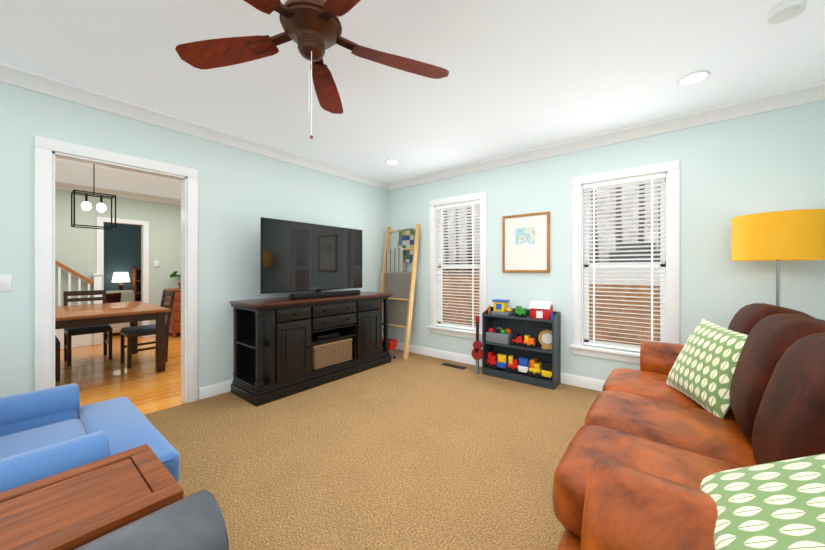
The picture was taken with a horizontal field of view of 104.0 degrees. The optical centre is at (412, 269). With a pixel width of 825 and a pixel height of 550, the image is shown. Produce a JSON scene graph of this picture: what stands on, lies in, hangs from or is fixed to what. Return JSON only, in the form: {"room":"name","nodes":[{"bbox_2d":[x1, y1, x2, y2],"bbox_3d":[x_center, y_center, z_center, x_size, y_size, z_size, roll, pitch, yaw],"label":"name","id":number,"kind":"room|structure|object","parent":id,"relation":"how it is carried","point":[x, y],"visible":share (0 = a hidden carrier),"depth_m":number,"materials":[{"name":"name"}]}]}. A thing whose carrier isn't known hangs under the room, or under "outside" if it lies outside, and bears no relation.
{"room":"living room","nodes":[
{"label":"living room","id":0,"kind":"room"},
{"bbox_2d":[55,189,180,324],"bbox_3d":[-5.475,-0.063,5.905,0.120,2.740,4.000,0,0,39],"label":"wall","id":1,"kind":"structure","parent":0,"point":[75,249],"depth_m":5.80,"materials":[{"name":"paint"}]},
{"bbox_2d":[55,181,180,204],"bbox_3d":[-5.399,-1.381,5.838,0.085,0.105,3.810,0,0,39],"label":"crown molding","id":2,"kind":"structure","parent":1,"relation":"attached to","point":[72,187],"depth_m":5.85,"materials":[{"name":"white wood"}]},
{"bbox_2d":[97,217,148,342],"bbox_3d":[-5.383,0.187,6.005,0.140,2.240,0.730,0,0,39],"label":"trim","id":3,"kind":"structure","parent":1,"relation":"attached to","point":[144,258],"depth_m":6.19,"materials":[{"name":"white wood"}]},
{"bbox_2d":[154,261,158,266],"bbox_3d":[-5.034,-0.113,6.346,0.020,0.120,0.080,0,0,39],"label":"thermostat","id":4,"kind":"object","parent":1,"relation":"attached to","point":[156,263],"visible":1,"depth_m":6.34,"materials":[{"name":"white plastic"}]},
{"bbox_2d":[55,333,183,414],"bbox_3d":[-4.967,1.339,5.500,7.220,0.056,4.240,0,0,39],"label":"floor","id":5,"kind":"structure","parent":0,"point":[96,375],"depth_m":3.99,"materials":[{"name":"brown wood"}]},
{"bbox_2d":[55,335,59,381],"bbox_3d":[-4.461,0.812,3.713,0.450,0.991,0.522,0,0,39],"label":"dining chair","id":6,"kind":"object","parent":5,"relation":"on","point":[57,360],"visible":0.27,"depth_m":3.76,"materials":[{"name":"brown wood"}]},
{"bbox_2d":[55,260,102,348],"bbox_3d":[-5.743,0.437,5.313,0.130,1.739,0.931,0,0,39],"label":"balustrade","id":7,"kind":"object","parent":5,"relation":"on","point":[86,339],"visible":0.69,"depth_m":5.45,"materials":[{"name":"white wood"}]},
{"bbox_2d":[63,290,111,366],"bbox_3d":[-4.712,0.812,4.682,0.522,0.991,0.450,0,0,39],"label":"dining chair","id":8,"kind":"object","parent":5,"relation":"on","point":[75,331],"visible":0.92,"depth_m":4.67,"materials":[{"name":"brown wood"}]},
{"bbox_2d":[55,301,170,371],"bbox_3d":[-4.135,0.907,4.170,1.600,0.800,1.260,0,0,39],"label":"dining table","id":9,"kind":"object","parent":5,"relation":"on","point":[85,315],"visible":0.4,"depth_m":4.05,"materials":[{"name":"brown wood"}]},
{"bbox_2d":[106,290,140,333],"bbox_3d":[-6.191,0.857,6.636,0.950,0.800,1.090,0,0,39],"label":"armchair","id":10,"kind":"object","parent":5,"relation":"on","point":[119,296],"visible":0.19,"depth_m":6.75,"materials":[{"name":"beige fabric"}]},
{"bbox_2d":[132,268,140,301],"bbox_3d":[-6.938,0.632,8.333,0.325,1.350,0.430,0,0,39],"label":"bookcase","id":11,"kind":"object","parent":5,"relation":"on","point":[136,280],"visible":0.27,"depth_m":8.12,"materials":[{"name":"brown wood"}]},
{"bbox_2d":[120,290,174,368],"bbox_3d":[-3.761,0.812,4.590,0.450,0.991,0.522,0,0,39],"label":"dining chair","id":12,"kind":"object","parent":5,"relation":"on","point":[129,333],"visible":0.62,"depth_m":4.52,"materials":[{"name":"brown wood"}]},
{"bbox_2d":[164,271,180,337],"bbox_3d":[-4.432,0.662,6.672,0.515,1.290,1.040,0,0,39],"label":"dresser","id":13,"kind":"object","parent":5,"relation":"on","point":[175,325],"visible":0.29,"depth_m":6.21,"materials":[{"name":"brown wood"}]},
{"bbox_2d":[169,271,180,288],"bbox_3d":[-4.637,0.202,6.447,0.413,0.370,0.376,0,0,39],"label":"plant","id":14,"kind":"object","parent":13,"relation":"on","point":[173,274],"depth_m":6.40,"materials":[{"name":"plant"}]},
{"bbox_2d":[112,272,129,289],"bbox_3d":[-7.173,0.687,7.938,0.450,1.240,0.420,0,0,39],"label":"table lamp","id":15,"kind":"object","parent":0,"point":[120,276],"visible":0.33,"depth_m":7.85,"materials":[{"name":"white fabric"}]},
{"bbox_2d":[104,223,140,290],"bbox_3d":[-7.742,-0.063,7.714,0.120,2.740,4.000,0,0,39],"label":"wall","id":16,"kind":"structure","parent":0,"point":[122,247],"depth_m":8.12,"materials":[{"name":"paint"}]},
{"bbox_2d":[0,82,387,399],"bbox_3d":[-2.385,-0.063,3.044,0.120,2.740,6.423,0,0,39],"label":"wall","id":17,"kind":"structure","parent":0,"point":[241,192],"depth_m":3.30,"materials":[{"name":"paint"}]},
{"bbox_2d":[0,275,11,291],"bbox_3d":[-2.904,0.097,2.289,0.012,0.120,0.075,0,0,39],"label":"switch plate","id":18,"kind":"object","parent":17,"relation":"attached to","point":[5,283],"visible":1,"depth_m":2.30,"materials":[{"name":"white plastic"}]},
{"bbox_2d":[34,135,197,402],"bbox_3d":[-2.535,0.155,2.856,0.164,2.303,1.060,0,0,39],"label":"door frame","id":19,"kind":"structure","parent":17,"relation":"attached to","point":[47,151],"depth_m":2.57,"materials":[{"name":"white wood"}]},
{"bbox_2d":[0,62,387,189],"bbox_3d":[-2.304,-1.381,2.980,0.085,0.105,6.183,0,0,39],"label":"crown molding","id":20,"kind":"structure","parent":17,"relation":"attached to","point":[24,79],"depth_m":2.94,"materials":[{"name":"white wood"}]},
{"bbox_2d":[199,348,382,399],"bbox_3d":[-1.284,1.250,4.315,0.016,0.115,2.757,0,0,39],"label":"baseboard","id":21,"kind":"structure","parent":17,"relation":"attached to","point":[225,386],"depth_m":3.35,"materials":[{"name":"white wood"}]},
{"bbox_2d":[144,349,601,549],"bbox_3d":[-0.376,1.337,1.441,5.020,0.060,6.423,0,0,39],"label":"floor","id":22,"kind":"structure","parent":0,"point":[414,451],"depth_m":2.23,"materials":[{"name":"beige carpet"}]},
{"bbox_2d":[0,383,179,491],"bbox_3d":[-1.847,0.847,1.378,1.120,0.920,1.150,0,0,39],"label":"armchair","id":23,"kind":"object","parent":22,"relation":"on","point":[47,432],"visible":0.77,"depth_m":1.64,"materials":[{"name":"fabric"}]},
{"bbox_2d":[0,444,183,549],"bbox_3d":[-1.133,1.014,0.942,0.450,0.585,0.660,0,0,39],"label":"end table","id":24,"kind":"object","parent":22,"relation":"on","point":[75,508],"visible":0.83,"depth_m":1.01,"materials":[{"name":"brown wood"}]},
{"bbox_2d":[74,489,228,549],"bbox_3d":[-0.603,0.811,0.371,0.960,0.991,0.927,0,0,39],"label":"chair","id":25,"kind":"object","parent":22,"relation":"on","point":[195,521],"visible":1,"depth_m":0.84,"materials":[{"name":"grey fabric"}]},
{"bbox_2d":[229,217,392,406],"bbox_3d":[-1.106,0.377,3.979,0.590,1.860,1.930,0,0,39],"label":"tv console","id":26,"kind":"object","parent":22,"relation":"on","point":[291,344],"visible":1,"depth_m":3.65,"materials":[{"name":"brown wood"}]},
{"bbox_2d":[260,217,362,298],"bbox_3d":[-1.166,-0.111,3.975,0.240,0.885,1.430,0,0,39],"label":"television","id":27,"kind":"object","parent":26,"relation":"on","point":[295,256],"depth_m":3.83,"materials":[{"name":"black plastic"}]},
{"bbox_2d":[382,329,397,358],"bbox_3d":[-0.383,1.103,4.765,0.297,0.408,0.170,0,0,39],"label":"cart","id":28,"kind":"object","parent":22,"relation":"on","point":[392,343],"visible":0.58,"depth_m":4.71,"materials":[{"name":"red plastic"}]},
{"bbox_2d":[380,223,420,359],"bbox_3d":[-0.244,0.307,4.998,0.640,2.011,0.382,0,0,39],"label":"ladder","id":29,"kind":"object","parent":22,"relation":"on","point":[397,282],"visible":0.92,"depth_m":5.00,"materials":[{"name":"brown wood"}]},
{"bbox_2d":[440,363,467,369],"bbox_3d":[0.558,1.302,4.359,0.360,0.009,0.110,0,0,39],"label":"floor vent","id":30,"kind":"object","parent":22,"relation":"in","point":[454,366],"visible":1,"depth_m":4.33,"materials":[{"name":"black metal"}]},
{"bbox_2d":[471,315,483,373],"bbox_3d":[0.811,0.942,4.035,0.148,0.730,0.046,0,0,39],"label":"guitar","id":31,"kind":"object","parent":22,"relation":"on","point":[477,353],"visible":1,"depth_m":4.03,"materials":[{"name":"brown wood"}]},
{"bbox_2d":[482,299,560,389],"bbox_3d":[1.287,0.837,3.870,0.850,0.941,0.270,0,0,39],"label":"bookcase","id":32,"kind":"object","parent":22,"relation":"on","point":[520,344],"visible":1,"depth_m":3.83,"materials":[{"name":"paint"}]},
{"bbox_2d":[552,303,824,549],"bbox_3d":[1.430,0.755,1.524,1.080,1.103,2.664,0,0,39],"label":"leather sofa","id":33,"kind":"object","parent":22,"relation":"on","point":[708,435],"visible":1,"depth_m":1.17,"materials":[{"name":"brown leather"}]},
{"bbox_2d":[731,209,824,305],"bbox_3d":[2.756,0.449,2.432,0.500,1.717,0.500,0,0,39],"label":"floor lamp","id":34,"kind":"object","parent":22,"relation":"on","point":[786,235],"visible":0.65,"depth_m":2.27,"materials":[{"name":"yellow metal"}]},
{"bbox_2d":[0,0,824,198],"bbox_3d":[-3.198,-1.473,3.693,12.240,0.080,6.423,0,0,39],"label":"ceiling","id":35,"kind":"structure","parent":0,"point":[524,75],"depth_m":2.31,"materials":[{"name":"paint"}]},
{"bbox_2d":[71,164,115,229],"bbox_3d":[-4.177,-0.990,4.229,0.274,0.887,0.394,0,0,39],"label":"pendant lantern","id":36,"kind":"object","parent":35,"relation":"hanging from","point":[86,205],"visible":0.88,"depth_m":4.20,"materials":[{"name":"black metal"}]},
{"bbox_2d":[175,0,448,138],"bbox_3d":[-0.482,-1.024,1.503,1.424,0.818,1.421,0,0,39],"label":"ceiling fan","id":37,"kind":"object","parent":35,"relation":"hanging from","point":[312,29],"visible":1,"depth_m":1.60,"materials":[{"name":"brown wood"}]},
{"bbox_2d":[385,160,398,164],"bbox_3d":[-0.271,-1.429,4.298,0.194,0.012,0.194,0,0,39],"label":"recessed light","id":38,"kind":"object","parent":35,"relation":"in","point":[392,162],"visible":1,"depth_m":4.30,"materials":[{"name":"white"}]},
{"bbox_2d":[677,70,710,85],"bbox_3d":[2.103,-1.429,2.416,0.194,0.012,0.194,0,0,39],"label":"recessed light","id":39,"kind":"object","parent":35,"relation":"in","point":[693,78],"visible":1,"depth_m":2.41,"materials":[{"name":"white"}]},
{"bbox_2d":[767,0,806,23],"bbox_3d":[2.042,-1.410,1.761,0.140,0.046,0.140,0,0,39],"label":"smoke detector","id":40,"kind":"object","parent":35,"relation":"attached to","point":[785,10],"visible":1,"depth_m":1.74,"materials":[{"name":"white plastic"}]},
{"bbox_2d":[388,100,824,380],"bbox_3d":[1.549,-0.063,3.949,5.140,2.740,0.140,0,0,39],"label":"wall","id":41,"kind":"structure","parent":0,"point":[768,161],"depth_m":3.02,"materials":[{"name":"paint"}]},
{"bbox_2d":[427,192,486,339],"bbox_3d":[0.655,-0.043,4.625,0.970,1.990,0.200,0,0,39],"label":"window","id":42,"kind":"structure","parent":41,"relation":"in","point":[434,319],"depth_m":4.70,"materials":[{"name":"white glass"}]},
{"bbox_2d":[436,201,479,330],"bbox_3d":[0.648,-0.051,4.616,0.720,1.770,0.050,0,0,39],"label":"window blind","id":43,"kind":"object","parent":42,"relation":"attached to","point":[460,205],"visible":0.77,"depth_m":4.59,"materials":[{"name":"white plastic"}]},
{"bbox_2d":[395,342,604,390],"bbox_3d":[1.484,1.250,3.901,4.860,0.115,0.016,0,0,39],"label":"baseboard","id":44,"kind":"structure","parent":41,"relation":"attached to","point":[589,383],"depth_m":4.46,"materials":[{"name":"white wood"}]},
{"bbox_2d":[502,211,549,272],"bbox_3d":[1.386,-0.323,3.970,0.580,0.720,0.028,0,0,39],"label":"framed art","id":45,"kind":"object","parent":41,"relation":"attached to","point":[525,243],"visible":1,"depth_m":3.96,"materials":[{"name":"white paper"}]},
{"bbox_2d":[388,82,824,189],"bbox_3d":[1.475,-1.381,3.865,4.710,0.105,0.085,0,0,39],"label":"crown molding","id":46,"kind":"structure","parent":41,"relation":"attached to","point":[813,93],"depth_m":3.20,"materials":[{"name":"white wood"}]},
{"bbox_2d":[570,160,679,363],"bbox_3d":[2.202,-0.043,3.389,0.970,1.990,0.200,0,0,39],"label":"window","id":47,"kind":"structure","parent":41,"relation":"in","point":[671,283],"depth_m":3.34,"materials":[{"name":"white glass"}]},
{"bbox_2d":[583,173,665,351],"bbox_3d":[2.196,-0.051,3.381,0.720,1.770,0.051,0,0,39],"label":"window blind","id":48,"kind":"object","parent":47,"relation":"attached to","point":[638,180],"visible":0.85,"depth_m":3.36,"materials":[{"name":"white plastic"}]},
{"label":"outside","id":49,"kind":"structure","parent":0,"visible":0},
{"bbox_2d":[442,182,659,325],"bbox_3d":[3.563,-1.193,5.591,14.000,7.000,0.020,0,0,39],"label":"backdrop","id":50,"kind":"structure","parent":49,"point":[455,312],"depth_m":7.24,"materials":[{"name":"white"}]},
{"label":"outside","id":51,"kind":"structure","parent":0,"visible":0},
{"bbox_2d":[589,243,659,345],"bbox_3d":[3.728,0.937,4.996,3.400,2.740,0.145,0,0,39],"label":"fence","id":52,"kind":"object","parent":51,"point":[626,335],"depth_m":5.24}
]}

